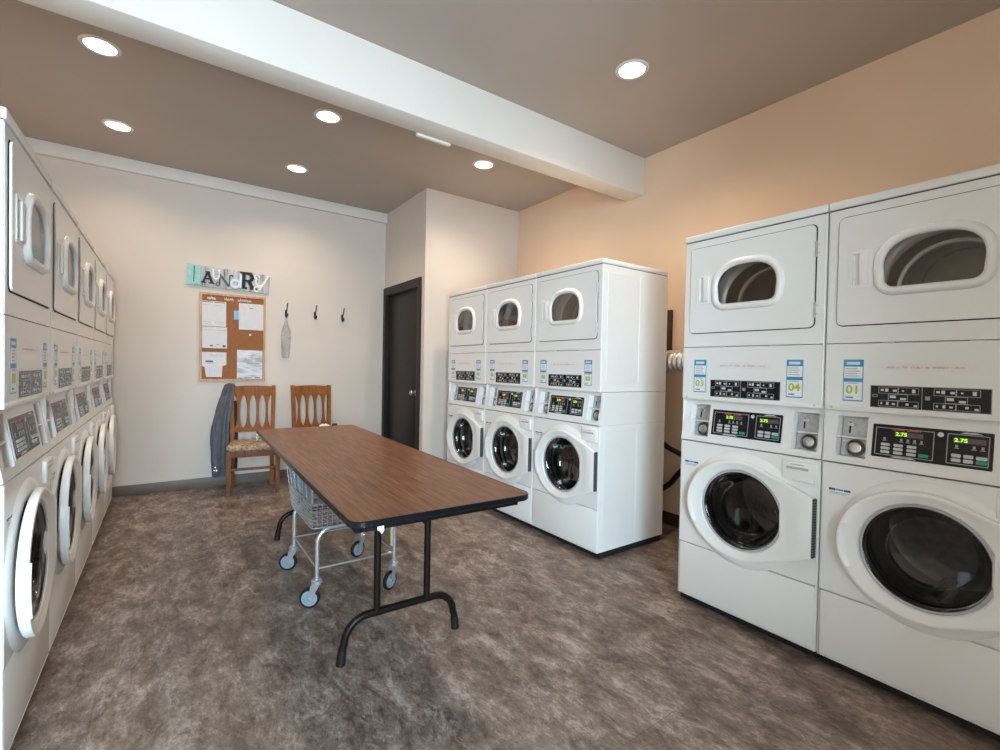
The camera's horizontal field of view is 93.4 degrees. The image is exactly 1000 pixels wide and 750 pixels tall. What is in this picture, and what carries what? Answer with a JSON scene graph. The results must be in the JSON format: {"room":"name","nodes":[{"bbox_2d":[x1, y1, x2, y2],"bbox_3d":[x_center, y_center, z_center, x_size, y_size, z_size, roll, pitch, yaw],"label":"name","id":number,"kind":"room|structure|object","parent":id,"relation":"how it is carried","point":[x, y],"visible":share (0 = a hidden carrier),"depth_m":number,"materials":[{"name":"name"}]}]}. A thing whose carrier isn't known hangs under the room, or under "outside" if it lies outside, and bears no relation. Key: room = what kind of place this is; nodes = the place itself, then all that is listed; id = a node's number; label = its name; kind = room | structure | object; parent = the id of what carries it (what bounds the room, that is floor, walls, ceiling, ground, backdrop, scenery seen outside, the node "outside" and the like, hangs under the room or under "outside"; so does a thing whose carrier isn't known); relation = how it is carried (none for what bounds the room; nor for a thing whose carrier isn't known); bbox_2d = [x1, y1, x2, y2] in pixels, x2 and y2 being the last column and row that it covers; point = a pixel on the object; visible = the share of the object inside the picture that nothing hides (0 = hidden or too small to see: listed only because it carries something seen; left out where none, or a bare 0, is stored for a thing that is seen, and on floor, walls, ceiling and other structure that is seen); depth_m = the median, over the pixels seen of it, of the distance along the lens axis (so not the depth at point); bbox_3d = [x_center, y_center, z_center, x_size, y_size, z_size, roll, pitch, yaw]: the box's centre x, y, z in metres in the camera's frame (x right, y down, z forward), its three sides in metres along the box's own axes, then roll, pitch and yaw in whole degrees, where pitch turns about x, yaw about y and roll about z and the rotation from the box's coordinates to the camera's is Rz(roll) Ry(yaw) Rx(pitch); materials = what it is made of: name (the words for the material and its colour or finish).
{"room":"laundry","nodes":[
{"label":"laundry","id":0,"kind":"room"},
{"bbox_2d":[36,154,385,486],"bbox_3d":[-2.798,-0.421,4.857,3.528,3.087,0.100,0,1,-35],"label":"wall","id":1,"kind":"structure","parent":0,"point":[146,230],"depth_m":4.70,"materials":[{"name":"paint"}]},
{"bbox_2d":[112,469,289,496],"bbox_3d":[-2.849,1.076,4.798,3.396,0.095,0.012,0,1,-35],"label":"baseboard","id":2,"kind":"structure","parent":1,"relation":"attached to","point":[127,490],"depth_m":4.63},
{"bbox_2d":[25,137,386,223],"bbox_3d":[-2.771,-1.906,4.739,3.418,0.112,0.050,0,1,-35],"label":"trim","id":3,"kind":"structure","parent":1,"relation":"attached to","point":[41,147],"depth_m":4.56,"materials":[{"name":"paint"}]},
{"bbox_2d":[187,263,270,293],"bbox_3d":[-2.742,-0.972,4.795,0.734,0.202,0.035,3,0,-35],"label":"wall sign","id":4,"kind":"object","parent":1,"relation":"attached to","point":[214,277],"visible":1,"depth_m":4.78,"materials":[{"name":"multicoloured wood"}]},
{"bbox_2d":[199,292,265,380],"bbox_3d":[-2.732,-0.379,4.831,0.592,0.883,0.018,0,1,-35],"label":"notice board","id":5,"kind":"object","parent":1,"relation":"attached to","point":[237,339],"visible":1,"depth_m":4.83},
{"bbox_2d":[202,300,225,326],"bbox_3d":[-2.867,-0.613,4.719,0.219,0.250,0.015,0,1,-35],"label":"paper sheet","id":6,"kind":"object","parent":5,"relation":"attached to","point":[213,312],"visible":1,"depth_m":4.72,"materials":[{"name":"white paper"}]},
{"bbox_2d":[202,352,225,376],"bbox_3d":[-2.869,-0.104,4.733,0.212,0.250,0.015,0,1,-35],"label":"paper sheet","id":7,"kind":"object","parent":5,"relation":"attached to","point":[213,362],"visible":1,"depth_m":4.73,"materials":[{"name":"white paper"}]},
{"bbox_2d":[202,326,226,348],"bbox_3d":[-2.862,-0.376,4.730,0.215,0.215,0.015,0,1,-35],"label":"paper sheet","id":8,"kind":"object","parent":5,"relation":"attached to","point":[212,337],"visible":1,"depth_m":4.73,"materials":[{"name":"white paper"}]},
{"bbox_2d":[234,310,239,319],"bbox_3d":[-2.700,-0.614,4.841,0.056,0.094,0.005,0,1,-35],"label":"sticky note","id":9,"kind":"object","parent":5,"relation":"attached to","point":[236,313],"visible":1,"depth_m":4.84,"materials":[{"name":"blue paper"}]},
{"bbox_2d":[237,350,262,378],"bbox_3d":[-2.609,-0.109,4.917,0.237,0.298,0.015,0,1,-35],"label":"paper sheet","id":10,"kind":"object","parent":5,"relation":"attached to","point":[249,362],"visible":1,"depth_m":4.92,"materials":[{"name":"paper"}]},
{"bbox_2d":[239,303,262,330],"bbox_3d":[-2.592,-0.604,4.913,0.228,0.272,0.015,0,1,-35],"label":"paper sheet","id":11,"kind":"object","parent":5,"relation":"attached to","point":[250,315],"visible":1,"depth_m":4.91,"materials":[{"name":"white paper"}]},
{"bbox_2d":[210,383,237,476],"bbox_3d":[-2.735,0.542,4.704,0.146,0.918,0.308,2,1,24],"label":"ironing board","id":12,"kind":"object","parent":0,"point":[220,428],"visible":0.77,"depth_m":4.62,"materials":[{"name":"grey fabric"}]},
{"bbox_2d":[385,191,421,287],"bbox_3d":[-1.086,-0.396,5.394,0.110,3.087,0.998,0,1,-35],"label":"wall","id":13,"kind":"structure","parent":0,"point":[404,223],"depth_m":5.29,"materials":[{"name":"paint"}]},
{"bbox_2d":[381,277,421,449],"bbox_3d":[-1.115,0.055,5.370,0.139,2.185,1.024,0,1,-35],"label":"door","id":14,"kind":"structure","parent":13,"relation":"in","point":[401,358],"depth_m":5.39,"materials":[{"name":"wood"}]},
{"bbox_2d":[419,188,518,460],"bbox_3d":[-0.327,-0.379,5.259,1.194,3.087,0.100,0,1,-35],"label":"wall","id":15,"kind":"structure","parent":0,"point":[466,243],"depth_m":5.01,"materials":[{"name":"paint"}]},
{"bbox_2d":[0,0,999,213],"bbox_3d":[-0.194,-1.929,2.126,4.812,0.120,7.490,0,1,-35],"label":"ceiling","id":16,"kind":"structure","parent":0,"point":[713,64],"depth_m":3.00,"materials":[{"name":"paint"}]},
{"bbox_2d":[77,34,121,57],"bbox_3d":[-2.333,-1.946,2.751,0.200,0.065,0.200,0,1,-35],"label":"recessed light","id":17,"kind":"object","parent":16,"relation":"in","point":[96,44],"visible":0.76,"depth_m":2.78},
{"bbox_2d":[101,119,133,131],"bbox_3d":[-2.986,-1.974,3.685,0.200,0.065,0.200,0,1,-35],"label":"recessed light","id":18,"kind":"object","parent":16,"relation":"in","point":[116,125],"visible":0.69,"depth_m":3.72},
{"bbox_2d":[285,164,307,172],"bbox_3d":[-1.907,-1.966,4.429,0.200,0.065,0.200,0,1,-35],"label":"recessed light","id":19,"kind":"object","parent":16,"relation":"in","point":[296,168],"visible":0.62,"depth_m":4.47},
{"bbox_2d":[314,109,341,123],"bbox_3d":[-1.270,-1.938,3.483,0.200,0.065,0.200,0,1,-35],"label":"recessed light","id":20,"kind":"object","parent":16,"relation":"in","point":[324,115],"visible":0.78,"depth_m":3.53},
{"bbox_2d":[18,0,644,201],"bbox_3d":[-0.688,-1.728,2.822,4.612,0.324,0.188,0,1,-35],"label":"beam","id":21,"kind":"structure","parent":16,"relation":"attached to","point":[268,41],"depth_m":2.65,"materials":[{"name":"paint"}]},
{"bbox_2d":[416,132,450,146],"bbox_3d":[-0.441,-1.585,3.135,0.247,0.062,0.029,0,1,-35],"label":"vent cover","id":22,"kind":"object","parent":16,"relation":"attached to","point":[419,135],"visible":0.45,"depth_m":3.12,"materials":[{"name":"white metal"}]},
{"bbox_2d":[473,159,494,168],"bbox_3d":[-0.147,-1.929,4.259,0.200,0.065,0.200,0,1,-35],"label":"recessed light","id":23,"kind":"object","parent":16,"relation":"in","point":[480,164],"visible":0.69,"depth_m":4.31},
{"bbox_2d":[615,59,648,79],"bbox_3d":[0.806,-1.887,2.875,0.200,0.065,0.200,0,1,-35],"label":"recessed light","id":24,"kind":"object","parent":16,"relation":"in","point":[632,69],"visible":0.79,"depth_m":2.92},
{"bbox_2d":[10,478,999,749],"bbox_3d":[-0.256,1.267,2.178,4.812,0.100,7.490,0,1,-35],"label":"floor","id":25,"kind":"structure","parent":0,"point":[182,627],"depth_m":2.06,"materials":[{"name":"plastic"}]},
{"bbox_2d":[0,106,56,749],"bbox_3d":[-1.906,0.205,1.472,0.747,1.983,0.681,0,1,-35],"label":"dryer","id":26,"kind":"object","parent":25,"relation":"on","point":[28,507],"visible":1,"depth_m":1.52,"materials":[{"name":"white metal"}]},
{"bbox_2d":[0,450,56,749],"bbox_3d":[-1.917,0.733,1.481,0.747,0.837,0.680,0,1,-35],"label":"washer","id":27,"kind":"object","parent":26,"relation":"in","point":[28,507],"depth_m":1.51,"materials":[{"name":"metal"}]},
{"bbox_2d":[46,182,81,650],"bbox_3d":[-2.300,0.188,2.029,0.747,1.983,0.681,0,1,-35],"label":"dryer","id":28,"kind":"object","parent":25,"relation":"on","point":[66,481],"visible":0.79,"depth_m":2.13,"materials":[{"name":"white metal"}]},
{"bbox_2d":[49,430,81,650],"bbox_3d":[-2.311,0.716,2.039,0.747,0.837,0.680,0,1,-35],"label":"washer","id":29,"kind":"object","parent":28,"relation":"in","point":[66,481],"depth_m":2.12,"materials":[{"name":"metal"}]},
{"bbox_2d":[73,223,97,586],"bbox_3d":[-2.694,0.171,2.587,0.747,1.983,0.681,0,1,-35],"label":"dryer","id":30,"kind":"object","parent":25,"relation":"on","point":[87,454],"visible":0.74,"depth_m":2.68,"materials":[{"name":"white metal"}]},
{"bbox_2d":[75,417,97,586],"bbox_3d":[-2.704,0.699,2.596,0.747,0.837,0.680,0,1,-35],"label":"washer","id":31,"kind":"object","parent":30,"relation":"in","point":[87,454],"depth_m":2.68,"materials":[{"name":"metal"}]},
{"bbox_2d":[90,248,108,544],"bbox_3d":[-3.088,0.154,3.145,0.747,1.983,0.681,0,1,-35],"label":"dryer","id":32,"kind":"object","parent":25,"relation":"on","point":[101,435],"visible":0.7,"depth_m":3.25,"materials":[{"name":"white metal"}]},
{"bbox_2d":[92,409,108,544],"bbox_3d":[-3.098,0.682,3.154,0.747,0.837,0.680,0,1,-35],"label":"washer","id":33,"kind":"object","parent":32,"relation":"in","point":[101,435],"depth_m":3.24,"materials":[{"name":"metal"}]},
{"bbox_2d":[102,265,116,514],"bbox_3d":[-3.481,0.137,3.702,0.747,1.983,0.681,0,1,-35],"label":"dryer","id":34,"kind":"object","parent":25,"relation":"on","point":[111,423],"visible":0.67,"depth_m":3.81,"materials":[{"name":"white metal"}]},
{"bbox_2d":[104,402,116,514],"bbox_3d":[-3.492,0.665,3.712,0.747,0.837,0.680,0,1,-35],"label":"washer","id":35,"kind":"object","parent":34,"relation":"in","point":[111,423],"depth_m":3.79,"materials":[{"name":"metal"}]},
{"bbox_2d":[226,385,279,497],"bbox_3d":[-2.450,0.623,4.681,0.462,1.020,0.513,1,1,-29],"label":"dining chair","id":36,"kind":"object","parent":25,"relation":"on","point":[244,447],"visible":0.82,"depth_m":4.74,"materials":[{"name":"wood"}]},
{"bbox_2d":[290,385,330,427],"bbox_3d":[-1.951,0.627,5.015,0.462,1.020,0.513,0,1,-37],"label":"dining chair","id":37,"kind":"object","parent":25,"relation":"on","point":[306,390],"visible":0.44,"depth_m":5.17,"materials":[{"name":"brown wood"}]},
{"bbox_2d":[319,423,336,425],"bbox_3d":[-1.806,0.583,4.942,0.239,0.156,0.126,0,1,-35],"label":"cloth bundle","id":38,"kind":"object","parent":37,"relation":"on","point":[325,424],"visible":0.19,"depth_m":4.92,"materials":[{"name":"white fabric"}]},
{"bbox_2d":[279,464,398,607],"bbox_3d":[-0.937,0.865,2.743,0.525,0.659,0.658,0,1,-35],"label":"cart","id":39,"kind":"object","parent":25,"relation":"on","point":[309,597],"visible":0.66,"depth_m":2.63,"materials":[{"name":"silver metal"}]},
{"bbox_2d":[286,464,344,529],"bbox_3d":[-0.907,0.660,2.716,0.498,0.249,0.590,0,1,-35],"label":"basket","id":40,"kind":"object","parent":39,"relation":"on","point":[297,483],"depth_m":2.54,"materials":[{"name":"silver metal"}]},
{"bbox_2d":[256,425,527,667],"bbox_3d":[-0.877,0.824,2.780,0.740,0.745,2.526,0,1,-34],"label":"folding table","id":41,"kind":"object","parent":25,"relation":"on","point":[371,481],"visible":0.98,"depth_m":2.12,"materials":[{"name":"brown wood"}]},
{"bbox_2d":[447,285,486,474],"bbox_3d":[-0.068,0.188,4.655,0.737,1.983,0.680,0,1,-35],"label":"dryer","id":42,"kind":"object","parent":25,"relation":"on","point":[468,308],"visible":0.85,"depth_m":4.46,"materials":[{"name":"white metal"}]},
{"bbox_2d":[447,403,484,474],"bbox_3d":[-0.078,0.716,4.663,0.737,0.837,0.680,0,1,-35],"label":"washer","id":43,"kind":"object","parent":42,"relation":"in","point":[466,422],"depth_m":4.51,"materials":[{"name":"metal"}]},
{"bbox_2d":[484,273,536,528],"bbox_3d":[0.326,0.205,4.097,0.737,1.983,0.680,0,1,-35],"label":"dryer","id":44,"kind":"object","parent":25,"relation":"on","point":[511,304],"visible":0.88,"depth_m":3.88,"materials":[{"name":"white metal"}]},
{"bbox_2d":[484,409,535,523],"bbox_3d":[0.316,0.733,4.106,0.737,0.837,0.680,0,1,-35],"label":"washer","id":45,"kind":"object","parent":44,"relation":"in","point":[509,434],"depth_m":3.88,"materials":[{"name":"metal"}]},
{"bbox_2d":[532,258,667,558],"bbox_3d":[0.720,0.222,3.539,0.737,1.983,0.680,0,1,-35],"label":"dryer","id":46,"kind":"object","parent":25,"relation":"on","point":[600,349],"visible":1,"depth_m":3.29,"materials":[{"name":"white metal"}]},
{"bbox_2d":[532,417,664,553],"bbox_3d":[0.710,0.749,3.548,0.737,0.837,0.680,0,1,-35],"label":"washer","id":47,"kind":"object","parent":46,"relation":"in","point":[598,487],"depth_m":3.30,"materials":[{"name":"metal"}]},
{"bbox_2d":[663,468,680,490],"bbox_3d":[1.393,0.681,3.512,0.324,0.852,1.430,0,1,-35],"label":"hose","id":48,"kind":"object","parent":46,"relation":"attached to","point":[677,474],"visible":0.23,"depth_m":3.73,"materials":[{"name":"black rubber"}]},
{"bbox_2d":[664,441,680,456],"bbox_3d":[1.367,0.423,3.457,0.218,0.427,1.476,0,1,-35],"label":"hose","id":49,"kind":"object","parent":46,"relation":"attached to","point":[666,446],"visible":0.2,"depth_m":3.63,"materials":[{"name":"black rubber"}]},
{"bbox_2d":[678,204,830,657],"bbox_3d":[1.455,0.253,2.498,0.737,1.983,0.680,0,1,-35],"label":"dryer","id":50,"kind":"object","parent":25,"relation":"on","point":[756,293],"visible":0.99,"depth_m":2.28,"materials":[{"name":"white metal"}]},
{"bbox_2d":[666,350,683,372],"bbox_3d":[1.408,-0.112,3.441,0.208,0.256,1.264,0,1,-35],"label":"hose","id":51,"kind":"object","parent":50,"relation":"attached to","point":[674,359],"visible":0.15,"depth_m":3.51,"materials":[{"name":"metal"}]},
{"bbox_2d":[678,439,822,651],"bbox_3d":[1.445,0.781,2.507,0.737,0.837,0.680,0,1,-35],"label":"washer","id":52,"kind":"object","parent":50,"relation":"in","point":[750,518],"depth_m":2.31,"materials":[{"name":"metal"}]},
{"bbox_2d":[817,164,999,741],"bbox_3d":[1.849,0.270,1.940,0.737,1.983,0.680,0,1,-35],"label":"dryer","id":53,"kind":"object","parent":25,"relation":"on","point":[909,593],"visible":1,"depth_m":1.83,"materials":[{"name":"metal"}]},
{"bbox_2d":[817,460,999,734],"bbox_3d":[1.839,0.798,1.949,0.737,0.837,0.680,0,1,-35],"label":"washer","id":54,"kind":"object","parent":53,"relation":"in","point":[909,593],"depth_m":1.87,"materials":[{"name":"metal"}]},
{"bbox_2d":[517,8,999,514],"bbox_3d":[2.016,-0.298,3.063,0.100,3.087,6.392,0,1,-35],"label":"wall","id":55,"kind":"structure","parent":0,"point":[927,109],"depth_m":3.11,"materials":[{"name":"paint"}]},
{"bbox_2d":[666,310,672,350],"bbox_3d":[1.288,-0.338,3.981,0.029,0.390,0.368,0,1,-35],"label":"wooden board","id":56,"kind":"object","parent":55,"relation":"attached to","point":[669,312],"visible":0.24,"depth_m":3.83,"materials":[{"name":"brown wood"}]},
{"bbox_2d":[662,510,679,527],"bbox_3d":[1.941,1.195,3.055,0.014,0.100,6.192,0,1,-35],"label":"baseboard","id":57,"kind":"structure","parent":55,"relation":"attached to","point":[672,519],"depth_m":3.83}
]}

